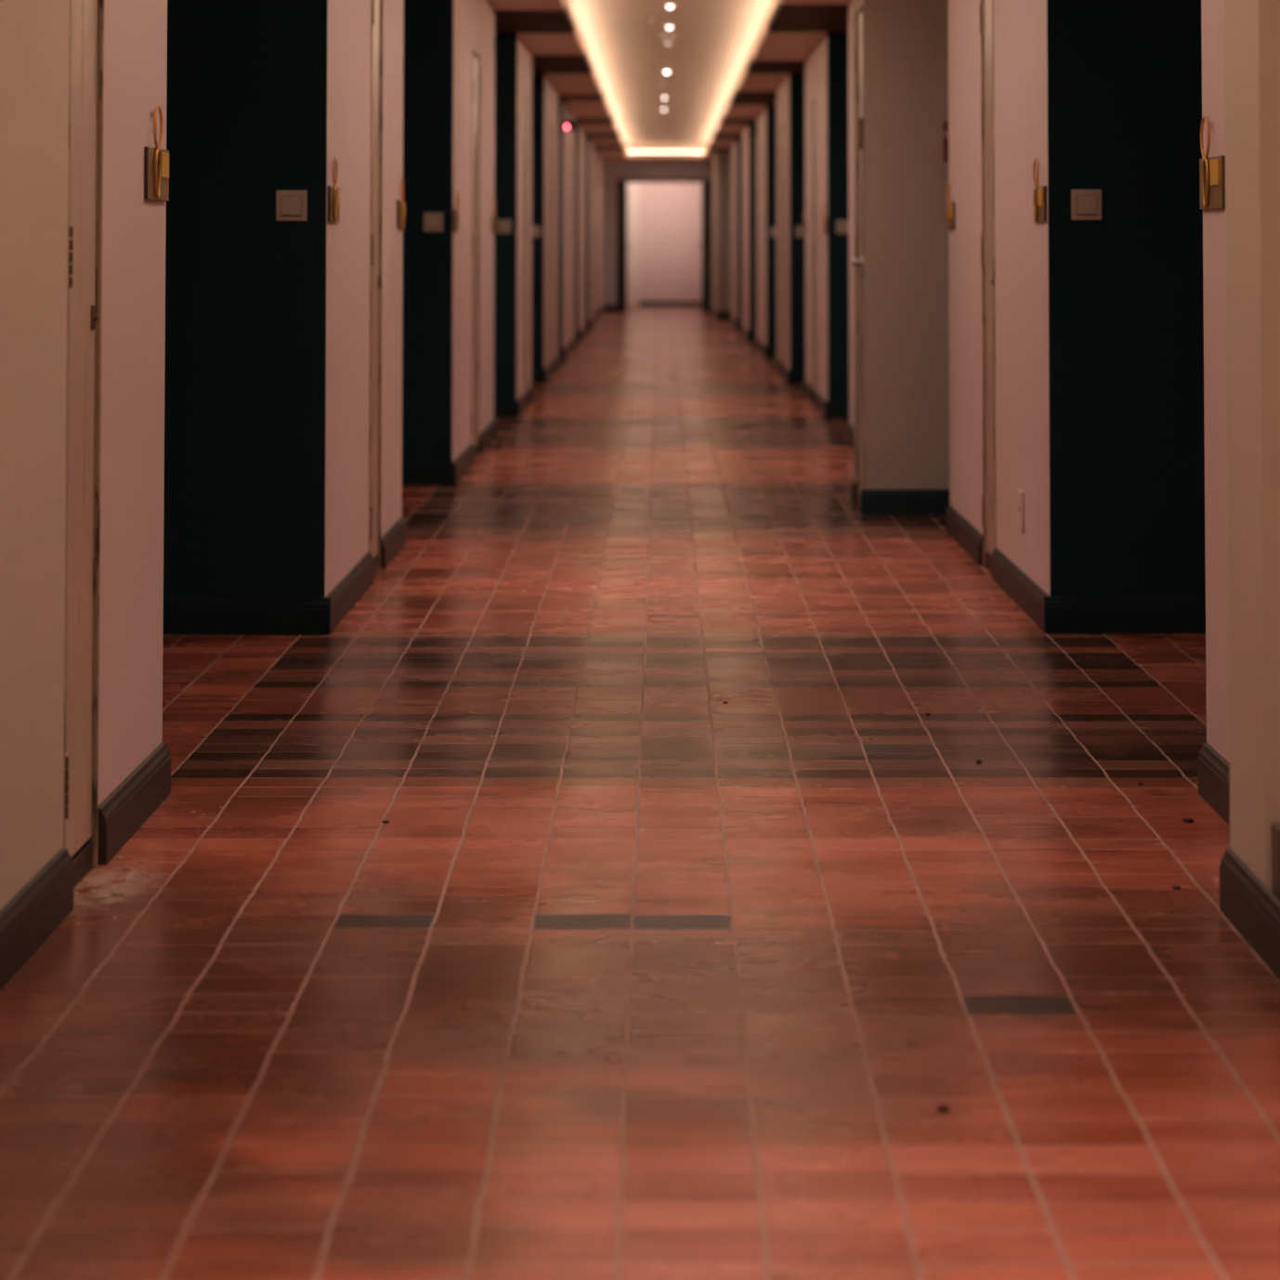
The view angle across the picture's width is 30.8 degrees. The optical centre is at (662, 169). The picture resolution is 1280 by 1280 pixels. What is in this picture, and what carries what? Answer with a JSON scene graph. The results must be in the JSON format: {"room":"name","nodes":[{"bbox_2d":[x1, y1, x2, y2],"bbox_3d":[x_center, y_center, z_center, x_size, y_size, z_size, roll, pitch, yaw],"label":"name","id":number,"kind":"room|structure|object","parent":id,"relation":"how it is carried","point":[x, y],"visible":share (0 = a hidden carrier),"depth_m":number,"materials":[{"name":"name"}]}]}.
{"room":"hotel corridor","nodes":[
{"label":"hotel corridor","id":0,"kind":"room"},
{"bbox_2d":[0,0,69,910],"bbox_3d":[-1.720,-0.099,0.438,1.460,2.425,6.870,0,-2,0],"label":"wall","id":1,"kind":"structure","parent":0,"point":[34,34],"depth_m":3.65,"materials":[{"name":"beige paint"}]},
{"bbox_2d":[0,847,73,992],"bbox_3d":[-0.981,1.062,0.402,0.018,0.102,6.870,0,-2,0],"label":"baseboard","id":2,"kind":"structure","parent":1,"relation":"attached to","point":[38,908],"depth_m":3.61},
{"bbox_2d":[63,0,104,888],"bbox_3d":[-1.026,0.191,4.011,0.068,2.070,0.240,0,-2,0],"label":"door","id":3,"kind":"structure","parent":1,"relation":"in","point":[86,17],"depth_m":4.03,"materials":[{"name":"paint"}]},
{"bbox_2d":[98,0,167,805],"bbox_3d":[-1.725,0.022,4.275,1.450,2.425,0.808,0,-2,0],"label":"wall","id":4,"kind":"structure","parent":0,"point":[133,334],"depth_m":4.38,"materials":[{"name":"paint"}]},
{"bbox_2d":[97,742,170,864],"bbox_3d":[-0.991,1.187,4.374,0.018,0.102,0.537,0,-2,0],"label":"baseboard","id":5,"kind":"structure","parent":4,"relation":"attached to","point":[122,814],"depth_m":4.32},
{"bbox_2d":[143,105,169,201],"bbox_3d":[-0.992,-0.032,4.576,0.016,0.185,0.190,0,-2,0],"label":"wall sconce","id":6,"kind":"object","parent":4,"relation":"attached to","point":[156,160],"visible":1,"depth_m":4.53,"materials":[{"name":"brown metal"}]},
{"bbox_2d":[163,0,404,597],"bbox_3d":[-1.700,0.124,7.538,1.500,2.425,1.936,0,-2,0],"label":"wall","id":7,"kind":"structure","parent":0,"point":[267,358],"depth_m":6.57,"materials":[{"name":"paint"}]},
{"bbox_2d":[162,597,330,634],"bbox_3d":[-1.691,1.255,6.525,1.518,0.102,0.018,0,-2,0],"label":"baseboard","id":8,"kind":"structure","parent":7,"relation":"attached to","point":[181,615],"depth_m":6.52,"materials":[{"name":"wood"}]},
{"bbox_2d":[275,190,307,221],"bbox_3d":[-1.048,0.102,6.563,0.086,0.086,0.014,0,-2,0],"label":"light switch","id":9,"kind":"object","parent":7,"relation":"attached to","point":[291,205],"visible":1,"depth_m":6.56,"materials":[{"name":"plastic"}]},
{"bbox_2d":[327,157,339,222],"bbox_3d":[-0.942,0.059,6.686,0.016,0.185,0.190,0,-2,0],"label":"wall sconce","id":10,"kind":"object","parent":7,"relation":"attached to","point":[333,192],"visible":1,"depth_m":6.64,"materials":[{"name":"gold metal"}]},
{"bbox_2d":[325,551,374,633],"bbox_3d":[-0.941,1.270,7.023,0.018,0.102,0.979,0,-2,0],"label":"baseboard","id":11,"kind":"structure","parent":7,"relation":"attached to","point":[353,586],"depth_m":6.97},
{"bbox_2d":[368,0,382,574],"bbox_3d":[-0.976,0.307,7.696,0.068,2.070,0.293,0,-2,0],"label":"door","id":12,"kind":"structure","parent":7,"relation":"in","point":[376,6],"depth_m":7.76,"materials":[{"name":"paint"}]},
{"bbox_2d":[380,516,406,569],"bbox_3d":[-0.941,1.305,8.143,0.018,0.102,0.652,0,-2,0],"label":"baseboard","id":13,"kind":"structure","parent":7,"relation":"attached to","point":[394,541],"depth_m":8.07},
{"bbox_2d":[396,177,404,229],"bbox_3d":[-0.942,0.122,8.400,0.016,0.185,0.190,0,-2,0],"label":"wall sconce","id":14,"kind":"object","parent":7,"relation":"attached to","point":[400,204],"visible":1,"depth_m":8.35,"materials":[{"name":"gold metal"}]},
{"bbox_2d":[402,0,495,462],"bbox_3d":[-1.702,0.261,11.898,1.495,2.425,2.640,0,-2,0],"label":"wall","id":15,"kind":"structure","parent":0,"point":[440,37],"depth_m":10.60,"materials":[{"name":"paint"}]},
{"bbox_2d":[402,462,456,484],"bbox_3d":[-1.694,1.381,10.533,1.513,0.102,0.018,0,-2,0],"label":"baseboard","id":16,"kind":"structure","parent":15,"relation":"attached to","point":[412,473],"depth_m":10.53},
{"bbox_2d":[423,212,443,231],"bbox_3d":[-1.042,0.240,10.571,0.086,0.086,0.014,0,-2,0],"label":"light switch","id":17,"kind":"object","parent":15,"relation":"attached to","point":[432,221],"visible":1,"depth_m":10.57,"materials":[{"name":"plastic"}]},
{"bbox_2d":[453,191,458,232],"bbox_3d":[-0.947,0.195,10.699,0.016,0.185,0.190,0,-2,0],"label":"wall lamp","id":18,"kind":"object","parent":15,"relation":"attached to","point":[455,212],"visible":1,"depth_m":10.65,"materials":[{"name":"gold metal"}]},
{"bbox_2d":[452,442,474,483],"bbox_3d":[-0.946,1.398,11.079,0.018,0.102,1.074,0,-2,0],"label":"baseboard","id":19,"kind":"structure","parent":15,"relation":"attached to","point":[465,459],"depth_m":11.05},
{"bbox_2d":[471,50,480,457],"bbox_3d":[-0.981,0.438,11.872,0.068,2.070,0.440,0,-2,0],"label":"door","id":20,"kind":"structure","parent":15,"relation":"in","point":[476,113],"depth_m":11.96,"materials":[{"name":"paint"}]},
{"bbox_2d":[479,418,496,454],"bbox_3d":[-0.946,1.446,12.624,0.018,0.102,1.114,0,-2,0],"label":"baseboard","id":21,"kind":"structure","parent":15,"relation":"attached to","point":[488,435],"depth_m":12.49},
{"bbox_2d":[491,200,496,234],"bbox_3d":[-0.947,0.270,13.098,0.016,0.185,0.190,0,-2,0],"label":"room sign","id":22,"kind":"object","parent":15,"relation":"attached to","point":[493,217],"visible":1,"depth_m":13.04,"materials":[{"name":"gold metal"}]},
{"bbox_2d":[494,33,532,400],"bbox_3d":[-1.685,0.375,15.526,1.530,2.425,1.700,0,-2,0],"label":"wall","id":23,"kind":"structure","parent":0,"point":[513,58],"depth_m":14.70,"materials":[{"name":"paint"}]},
{"bbox_2d":[496,219,510,233],"bbox_3d":[-0.999,0.360,14.669,0.086,0.086,0.014,0,-2,0],"label":"light switch","id":24,"kind":"object","parent":23,"relation":"attached to","point":[503,226],"visible":1,"depth_m":14.67,"materials":[{"name":"plastic"}]},
{"bbox_2d":[494,400,519,417],"bbox_3d":[-1.676,1.509,14.631,1.548,0.102,0.018,0,-2,0],"label":"baseboard","id":25,"kind":"structure","parent":23,"relation":"attached to","point":[502,408],"depth_m":14.62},
{"bbox_2d":[517,392,526,416],"bbox_3d":[-0.911,1.521,15.017,0.018,0.102,0.754,0,-2,0],"label":"baseboard","id":26,"kind":"structure","parent":23,"relation":"attached to","point":[522,399],"depth_m":15.02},
{"bbox_2d":[523,96,527,397],"bbox_3d":[-0.948,0.555,15.600,0.064,2.070,0.340,0,-2,0],"label":"door","id":27,"kind":"structure","parent":23,"relation":"in","point":[525,98],"depth_m":15.66,"materials":[{"name":"paint"}]},
{"bbox_2d":[526,384,534,404],"bbox_3d":[-0.911,1.554,16.042,0.018,0.102,0.594,0,-2,0],"label":"baseboard","id":28,"kind":"structure","parent":23,"relation":"attached to","point":[530,390],"depth_m":15.94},
{"bbox_2d":[531,74,594,369],"bbox_3d":[-1.690,0.675,25.051,1.520,2.425,13.600,0,-2,0],"label":"wall","id":29,"kind":"structure","parent":0,"point":[544,97],"depth_m":21.68,"materials":[{"name":"paint"}]},
{"bbox_2d":[532,225,541,236],"bbox_3d":[-0.994,0.488,18.247,0.086,0.086,0.014,0,-2,0],"label":"light switch","id":30,"kind":"object","parent":29,"relation":"attached to","point":[536,229],"visible":0.81,"depth_m":18.24,"materials":[{"name":"plastic"}]},
{"bbox_2d":[531,369,546,382],"bbox_3d":[-1.681,1.622,18.209,1.538,0.102,0.018,0,-2,0],"label":"baseboard","id":31,"kind":"structure","parent":29,"relation":"attached to","point":[537,375],"depth_m":18.20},
{"bbox_2d":[544,363,552,381],"bbox_3d":[-0.921,1.638,18.735,0.018,0.102,1.034,0,-2,0],"label":"baseboard","id":32,"kind":"structure","parent":29,"relation":"attached to","point":[549,369],"depth_m":18.77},
{"bbox_2d":[549,126,552,365],"bbox_3d":[-0.958,0.677,19.463,0.064,2.070,0.350,0,-2,0],"label":"door","id":33,"kind":"structure","parent":29,"relation":"in","point":[551,227],"depth_m":19.54,"materials":[{"name":"paint"}]},
{"bbox_2d":[552,354,560,372],"bbox_3d":[-0.921,1.683,20.170,0.018,0.102,1.114,0,-2,0],"label":"baseboard","id":34,"kind":"structure","parent":29,"relation":"attached to","point":[556,360],"depth_m":20.09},
{"bbox_2d":[558,349,564,360],"bbox_3d":[-1.681,1.730,21.667,1.538,0.102,0.018,0,-2,0],"label":"baseboard","id":35,"kind":"structure","parent":29,"relation":"attached to","point":[561,352],"depth_m":21.66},
{"bbox_2d":[562,343,570,359],"bbox_3d":[-0.921,1.751,22.313,0.018,0.102,1.274,0,-2,0],"label":"baseboard","id":36,"kind":"structure","parent":29,"relation":"attached to","point":[567,347],"depth_m":22.30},
{"bbox_2d":[568,144,570,346],"bbox_3d":[-0.958,0.793,23.162,0.064,2.070,0.350,0,-2,0],"label":"door","id":37,"kind":"structure","parent":29,"relation":"in","point":[568,145],"depth_m":23.28,"materials":[{"name":"paint"}]},
{"bbox_2d":[570,336,576,352],"bbox_3d":[-0.921,1.804,24.003,0.018,0.102,1.384,0,-2,0],"label":"baseboard","id":38,"kind":"structure","parent":29,"relation":"attached to","point":[573,343],"depth_m":23.88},
{"bbox_2d":[579,325,586,339],"bbox_3d":[-0.926,1.899,27.039,0.018,0.102,2.170,0,-2,0],"label":"baseboard","id":39,"kind":"structure","parent":29,"relation":"attached to","point":[582,331],"depth_m":27.03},
{"bbox_2d":[588,315,595,329],"bbox_3d":[-0.921,2.011,30.602,0.018,0.102,2.420,0,-2,0],"label":"baseboard","id":40,"kind":"structure","parent":29,"relation":"attached to","point":[592,320],"depth_m":30.44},
{"bbox_2d":[594,150,602,312],"bbox_3d":[-1.700,0.993,35.186,1.500,2.425,3.800,0,-2,0],"label":"wall","id":41,"kind":"structure","parent":0,"point":[598,161],"depth_m":34.67,"materials":[{"name":"paint"}]},
{"bbox_2d":[596,305,603,318],"bbox_3d":[-0.941,2.154,35.150,0.018,0.102,3.800,0,-2,0],"label":"baseboard","id":42,"kind":"structure","parent":41,"relation":"attached to","point":[600,310],"depth_m":35.03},
{"bbox_2d":[0,305,1279,1279],"bbox_3d":[0.000,1.758,19.004,5.200,0.120,44.300,0,-2,0],"label":"floor","id":43,"kind":"structure","parent":0,"point":[632,972],"depth_m":3.76,"materials":[{"name":"tile"}]},
{"bbox_2d":[73,806,222,918],"bbox_3d":[-0.922,1.228,4.126,0.115,0.005,0.805,0,-2,4],"label":"debris","id":44,"kind":"object","parent":43,"relation":"on","point":[127,880],"visible":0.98,"depth_m":3.95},
{"bbox_2d":[381,701,1194,1111],"bbox_3d":[0.239,1.232,4.304,1.466,0.008,2.334,-1,-2,27],"label":"debris","id":45,"kind":"object","parent":43,"relation":"on","point":[942,1107],"depth_m":3.95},
{"bbox_2d":[602,159,711,305],"bbox_3d":[0.000,0.868,37.161,5.200,2.800,0.140,0,-2,0],"label":"wall","id":46,"kind":"structure","parent":0,"point":[613,170],"depth_m":37.11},
{"bbox_2d":[602,304,616,311],"bbox_3d":[-0.840,2.213,37.040,0.220,0.102,0.018,0,-2,0],"label":"baseboard","id":47,"kind":"structure","parent":46,"relation":"attached to","point":[607,307],"depth_m":37.03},
{"bbox_2d":[621,182,630,310],"bbox_3d":[-0.585,1.249,37.604,0.141,2.045,0.710,0,-2,0],"label":"door","id":48,"kind":"structure","parent":46,"relation":"in","point":[624,246],"depth_m":37.26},
{"bbox_2d":[616,179,710,311],"bbox_3d":[0.022,1.210,37.153,1.505,2.115,0.175,0,-2,0],"label":"door frame","id":49,"kind":"structure","parent":46,"relation":"attached to","point":[619,181],"depth_m":37.08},
{"bbox_2d":[698,182,705,310],"bbox_3d":[0.642,1.249,37.604,0.116,2.045,0.710,0,-2,0],"label":"door","id":50,"kind":"structure","parent":46,"relation":"in","point":[703,185],"depth_m":37.26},
{"bbox_2d":[487,0,850,159],"bbox_3d":[0.000,-0.819,17.084,5.200,0.060,40.100,0,-2,0],"label":"ceiling","id":51,"kind":"structure","parent":0,"point":[547,28],"depth_m":16.87,"materials":[{"name":"paint"}]},
{"bbox_2d":[562,99,577,130],"bbox_3d":[-0.853,-0.506,21.474,0.135,0.290,0.144,0,-2,0],"label":"security camera","id":52,"kind":"object","parent":51,"relation":"attached to","point":[568,124],"visible":1,"depth_m":21.42,"materials":[{"name":"grey plastic"}]},
{"bbox_2d":[627,151,703,154],"bbox_3d":[0.054,-0.259,36.536,1.185,0.042,0.007,0,-2,0],"label":"light strip","id":53,"kind":"object","parent":51,"relation":"on","point":[629,152],"visible":1,"depth_m":36.53,"materials":[{"name":"plastic"}]},
{"bbox_2d":[627,151,703,152],"bbox_3d":[0.054,-0.274,36.536,1.185,0.012,0.007,0,-2,0],"label":"diffuser","id":54,"kind":"object","parent":53,"relation":"attached to","point":[628,151],"depth_m":36.53,"materials":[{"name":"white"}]},
{"bbox_2d":[639,182,702,300],"bbox_3d":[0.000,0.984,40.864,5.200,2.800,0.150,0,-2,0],"label":"door","id":55,"kind":"structure","parent":0,"point":[670,214],"depth_m":40.78,"materials":[{"name":"paint"}]},
{"bbox_2d":[626,182,639,305],"bbox_3d":[-0.515,1.206,40.752,0.210,2.350,0.060,0,-2,0],"label":"trim","id":56,"kind":"structure","parent":55,"relation":"attached to","point":[633,189],"depth_m":40.72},
{"bbox_2d":[639,300,702,305],"bbox_3d":[1.095,2.346,40.737,3.010,0.070,0.018,0,-2,0],"label":"baseboard","id":57,"kind":"structure","parent":55,"relation":"attached to","point":[641,303],"depth_m":40.73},
{"bbox_2d":[564,0,778,154],"bbox_3d":[0.054,-0.983,16.859,1.525,0.275,39.640,0,-2,0],"label":"ceiling","id":58,"kind":"structure","parent":0,"point":[714,43],"depth_m":19.89,"materials":[{"name":"paint"}]},
{"bbox_2d":[659,33,675,40],"bbox_3d":[0.040,-0.995,17.490,0.116,0.053,0.116,0,-2,0],"label":"smoke detector","id":59,"kind":"object","parent":58,"relation":"attached to","point":[666,36],"visible":1,"depth_m":17.45,"materials":[{"name":"white plastic"}]},
{"bbox_2d":[711,150,731,312],"bbox_3d":[1.619,0.995,35.236,1.662,2.425,3.700,0,-2,0],"label":"wall","id":60,"kind":"structure","parent":0,"point":[721,162],"depth_m":33.41,"materials":[{"name":"beige paint"}]},
{"bbox_2d":[716,312,731,319],"bbox_3d":[1.610,2.097,33.342,1.680,0.102,0.018,0,-2,0],"label":"baseboard","id":61,"kind":"structure","parent":60,"relation":"attached to","point":[719,315],"depth_m":33.33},
{"bbox_2d":[731,139,742,320],"bbox_3d":[1.706,0.864,31.088,1.487,2.425,2.600,0,-2,0],"label":"wall","id":62,"kind":"structure","parent":0,"point":[737,148],"depth_m":29.91,"materials":[{"name":"paint"}]},
{"bbox_2d":[730,313,737,326],"bbox_3d":[0.954,2.025,31.052,0.018,0.102,2.600,0,-2,0],"label":"baseboard","id":63,"kind":"structure","parent":62,"relation":"attached to","point":[733,319],"depth_m":31.08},
{"bbox_2d":[735,320,742,328],"bbox_3d":[1.698,1.984,29.743,1.505,0.102,0.018,0,-2,0],"label":"baseboard","id":64,"kind":"structure","parent":62,"relation":"attached to","point":[738,323],"depth_m":29.73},
{"bbox_2d":[742,104,776,346],"bbox_3d":[1.711,0.684,25.341,1.478,2.425,5.900,0,-2,0],"label":"wall","id":65,"kind":"structure","parent":0,"point":[766,120],"depth_m":24.04,"materials":[{"name":"paint"}]},
{"bbox_2d":[740,325,748,340],"bbox_3d":[0.963,1.901,27.104,0.018,0.102,2.300,0,-2,0],"label":"baseboard","id":66,"kind":"structure","parent":65,"relation":"attached to","point":[744,332],"depth_m":27.03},
{"bbox_2d":[747,331,756,340],"bbox_3d":[1.702,1.865,25.945,1.496,0.102,0.018,0,-2,0],"label":"baseboard","id":67,"kind":"structure","parent":65,"relation":"attached to","point":[751,335],"depth_m":25.93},
{"bbox_2d":[755,336,760,350],"bbox_3d":[0.996,1.811,24.233,0.018,0.102,1.044,0,-2,0],"label":"baseboard","id":68,"kind":"structure","parent":65,"relation":"attached to","point":[757,340],"depth_m":24.07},
{"bbox_2d":[759,146,762,342],"bbox_3d":[1.033,0.805,23.561,0.064,2.070,0.350,0,-2,0],"label":"door","id":69,"kind":"structure","parent":65,"relation":"in","point":[761,147],"depth_m":23.68,"materials":[{"name":"paint"}]},
{"bbox_2d":[764,346,776,356],"bbox_3d":[1.718,1.752,22.347,1.463,0.102,0.018,0,-2,0],"label":"baseboard","id":70,"kind":"structure","parent":65,"relation":"attached to","point":[769,351],"depth_m":22.34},
{"bbox_2d":[770,227,776,236],"bbox_3d":[1.084,0.604,22.385,0.086,0.086,0.014,0,-2,0],"label":"light switch","id":71,"kind":"object","parent":65,"relation":"attached to","point":[773,230],"visible":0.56,"depth_m":22.38,"materials":[{"name":"plastic"}]},
{"bbox_2d":[776,73,805,369],"bbox_3d":[1.725,0.493,19.259,1.450,2.425,2.130,0,-2,0],"label":"wall","id":72,"kind":"structure","parent":0,"point":[790,94],"depth_m":18.22,"materials":[{"name":"paint"}]},
{"bbox_2d":[774,356,781,374],"bbox_3d":[0.991,1.673,19.850,0.018,0.102,0.874,0,-2,0],"label":"baseboard","id":73,"kind":"structure","parent":72,"relation":"attached to","point":[777,362],"depth_m":19.72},
{"bbox_2d":[781,124,783,374],"bbox_3d":[1.028,0.670,19.263,0.064,2.070,0.350,0,-2,0],"label":"door","id":74,"kind":"structure","parent":72,"relation":"in","point":[782,126],"depth_m":19.38,"materials":[{"name":"paint"}]},
{"bbox_2d":[782,364,789,382],"bbox_3d":[0.991,1.634,18.605,0.018,0.102,0.894,0,-2,0],"label":"baseboard","id":75,"kind":"structure","parent":72,"relation":"attached to","point":[785,368],"depth_m":18.64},
{"bbox_2d":[787,369,805,383],"bbox_3d":[1.716,1.620,18.149,1.468,0.102,0.018,0,-2,0],"label":"baseboard","id":76,"kind":"structure","parent":72,"relation":"attached to","point":[794,376],"depth_m":18.14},
{"bbox_2d":[795,226,805,236],"bbox_3d":[1.087,0.487,18.187,0.086,0.086,0.014,0,-2,0],"label":"light switch","id":77,"kind":"object","parent":72,"relation":"attached to","point":[799,230],"visible":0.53,"depth_m":18.18,"materials":[{"name":"plastic"}]},
{"bbox_2d":[804,32,848,401],"bbox_3d":[1.745,0.383,15.756,1.410,2.425,2.320,0,-2,0],"label":"wall","id":78,"kind":"structure","parent":0,"point":[826,69],"depth_m":14.63,"materials":[{"name":"paint"}]},
{"bbox_2d":[803,209,807,235],"bbox_3d":[1.032,0.386,16.796,0.016,0.185,0.190,0,-2,0],"label":"wall lamp","id":79,"kind":"object","parent":78,"relation":"attached to","point":[805,222],"visible":1,"depth_m":16.75,"materials":[{"name":"gold metal"}]},
{"bbox_2d":[802,379,813,403],"bbox_3d":[1.031,1.565,16.412,0.018,0.102,0.934,0,-2,0],"label":"baseboard","id":80,"kind":"structure","parent":78,"relation":"attached to","point":[807,388],"depth_m":16.31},
{"bbox_2d":[812,98,817,403],"bbox_3d":[1.068,0.561,15.790,0.064,2.070,0.360,0,-2,0],"label":"door","id":81,"kind":"structure","parent":78,"relation":"in","point":[815,228],"depth_m":15.87,"materials":[{"name":"paint"}]},
{"bbox_2d":[814,391,827,417],"bbox_3d":[1.031,1.523,15.067,0.018,0.102,1.014,0,-2,0],"label":"baseboard","id":82,"kind":"structure","parent":78,"relation":"attached to","point":[819,400],"depth_m":15.07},
{"bbox_2d":[822,205,827,235],"bbox_3d":[1.032,0.321,14.717,0.016,0.185,0.190,0,-2,0],"label":"wall lamp","id":83,"kind":"object","parent":78,"relation":"attached to","point":[825,223],"visible":1,"depth_m":14.70,"materials":[{"name":"gold metal"}]},
{"bbox_2d":[824,401,848,417],"bbox_3d":[1.736,1.507,14.551,1.428,0.102,0.018,0,-2,0],"label":"baseboard","id":84,"kind":"structure","parent":78,"relation":"attached to","point":[832,409],"depth_m":14.54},
{"bbox_2d":[835,220,848,234],"bbox_3d":[1.135,0.360,14.589,0.086,0.086,0.014,0,-2,0],"label":"light switch","id":85,"kind":"object","parent":78,"relation":"attached to","point":[842,226],"visible":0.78,"depth_m":14.59,"materials":[{"name":"plastic"}]},
{"bbox_2d":[848,0,854,427],"bbox_3d":[1.742,0.247,11.433,1.415,2.425,2.930,0,-2,0],"label":"wall","id":86,"kind":"structure","parent":0,"point":[851,4],"depth_m":12.71,"materials":[{"name":"paint"}]},
{"bbox_2d":[846,422,854,449],"bbox_3d":[1.026,1.408,11.396,0.018,0.102,2.930,0,-2,0],"label":"baseboard","id":87,"kind":"structure","parent":86,"relation":"attached to","point":[850,429],"depth_m":12.57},
{"bbox_2d":[853,0,949,489],"bbox_3d":[1.636,0.192,9.699,1.628,2.425,0.540,0,-2,0],"label":"wall","id":88,"kind":"structure","parent":0,"point":[907,261],"depth_m":9.43,"materials":[{"name":"beige paint"}]},
{"bbox_2d":[849,475,857,505],"bbox_3d":[0.813,1.358,9.830,0.018,0.102,0.204,0,-2,0],"label":"baseboard","id":89,"kind":"structure","parent":88,"relation":"attached to","point":[854,481],"depth_m":9.78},
{"bbox_2d":[850,4,864,507],"bbox_3d":[0.830,0.367,9.603,0.105,2.070,0.300,0,-2,0],"label":"door","id":90,"kind":"structure","parent":88,"relation":"in","point":[858,261],"depth_m":9.67,"materials":[{"name":"paint"}]},
{"bbox_2d":[861,489,950,515],"bbox_3d":[1.627,1.344,9.383,1.646,0.102,0.018,0,-2,0],"label":"baseboard","id":91,"kind":"structure","parent":88,"relation":"attached to","point":[873,502],"depth_m":9.38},
{"bbox_2d":[942,136,948,161],"bbox_3d":[1.190,-0.082,9.413,0.100,0.100,0.048,0,-2,0],"label":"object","id":92,"kind":"object","parent":88,"relation":"attached to","point":[945,138],"visible":0.28,"depth_m":9.39,"materials":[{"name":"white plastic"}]},
{"bbox_2d":[942,120,948,130],"bbox_3d":[1.175,-0.176,9.426,0.068,0.040,0.029,0,-2,0],"label":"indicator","id":93,"kind":"object","parent":88,"relation":"attached to","point":[945,123],"visible":0.27,"depth_m":9.43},
{"bbox_2d":[947,0,1205,596],"bbox_3d":[1.772,0.131,7.735,1.355,2.425,2.290,0,-2,0],"label":"wall","id":94,"kind":"structure","parent":0,"point":[1099,324],"depth_m":6.60,"materials":[{"name":"paint"}]},
{"bbox_2d":[946,181,955,229],"bbox_3d":[1.087,0.134,8.770,0.016,0.185,0.190,0,-2,0],"label":"wall lamp","id":95,"kind":"object","parent":94,"relation":"attached to","point":[950,206],"visible":1,"depth_m":8.75,"materials":[{"name":"gold metal"}]},
{"bbox_2d":[944,504,982,565],"bbox_3d":[1.086,1.313,8.373,0.018,0.102,0.939,0,-2,0],"label":"baseboard","id":96,"kind":"structure","parent":94,"relation":"attached to","point":[969,539],"depth_m":8.29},
{"bbox_2d":[979,0,995,571],"bbox_3d":[1.121,0.310,7.789,0.068,2.070,0.280,0,-2,0],"label":"door","id":97,"kind":"structure","parent":94,"relation":"in","point":[986,6],"depth_m":7.84,"materials":[{"name":"paint"}]},
{"bbox_2d":[991,547,1049,631],"bbox_3d":[1.086,1.272,7.083,0.018,0.102,1.059,0,-2,0],"label":"baseboard","id":98,"kind":"structure","parent":94,"relation":"attached to","point":[1013,581],"depth_m":7.03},
{"bbox_2d":[1017,488,1024,528],"bbox_3d":[1.090,1.030,7.056,0.011,0.110,0.086,0,-2,0],"label":"power socket","id":99,"kind":"object","parent":94,"relation":"attached to","point":[1020,493],"visible":1,"depth_m":7.04,"materials":[{"name":"plastic"}]},
{"bbox_2d":[1032,158,1046,222],"bbox_3d":[1.087,0.059,6.706,0.016,0.185,0.190,0,-2,0],"label":"wall lamp","id":100,"kind":"object","parent":94,"relation":"attached to","point":[1039,192],"visible":1,"depth_m":6.70,"materials":[{"name":"gold metal"}]},
{"bbox_2d":[1071,189,1101,220],"bbox_3d":[1.203,0.100,6.583,0.086,0.086,0.014,0,-2,0],"label":"light switch","id":101,"kind":"object","parent":94,"relation":"attached to","point":[1086,204],"visible":1,"depth_m":6.58,"materials":[{"name":"plastic"}]},
{"bbox_2d":[1044,596,1205,633],"bbox_3d":[1.764,1.255,6.545,1.373,0.102,0.018,0,-2,0],"label":"baseboard","id":102,"kind":"structure","parent":94,"relation":"attached to","point":[1062,614],"depth_m":6.54,"materials":[{"name":"wood"}]},
{"bbox_2d":[1201,0,1229,762],"bbox_3d":[1.769,0.022,4.271,1.362,2.425,0.810,0,-2,0],"label":"wall","id":103,"kind":"structure","parent":0,"point":[1212,15],"depth_m":4.57,"materials":[{"name":"paint"}]},
{"bbox_2d":[1199,116,1225,209],"bbox_3d":[1.080,-0.015,4.576,0.016,0.185,0.190,0,-2,0],"label":"wall lamp","id":104,"kind":"object","parent":103,"relation":"attached to","point":[1211,169],"visible":0.99,"depth_m":4.57,"materials":[{"name":"gold metal"}]},
{"bbox_2d":[1197,742,1229,825],"bbox_3d":[1.079,1.183,4.235,0.018,0.102,0.810,0,-2,0],"label":"baseboard","id":105,"kind":"structure","parent":103,"relation":"attached to","point":[1213,769],"depth_m":4.51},
{"bbox_2d":[1223,0,1279,892],"bbox_3d":[1.694,0.005,3.754,1.513,2.425,0.225,0,-2,0],"label":"wall","id":106,"kind":"structure","parent":0,"point":[1251,27],"depth_m":3.68,"materials":[{"name":"beige paint"}]},
{"bbox_2d":[1219,848,1279,981],"bbox_3d":[0.928,1.064,0.449,0.018,0.102,6.765,0,-2,0],"label":"baseboard","id":107,"kind":"structure","parent":106,"relation":"attached to","point":[1239,885],"depth_m":3.63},
{"bbox_2d":[1271,822,1279,900],"bbox_3d":[0.972,1.068,3.586,0.054,0.110,0.045,0,-2,0],"label":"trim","id":108,"kind":"structure","parent":106,"relation":"attached to","point":[1275,827],"depth_m":3.58,"materials":[{"name":"paint"}]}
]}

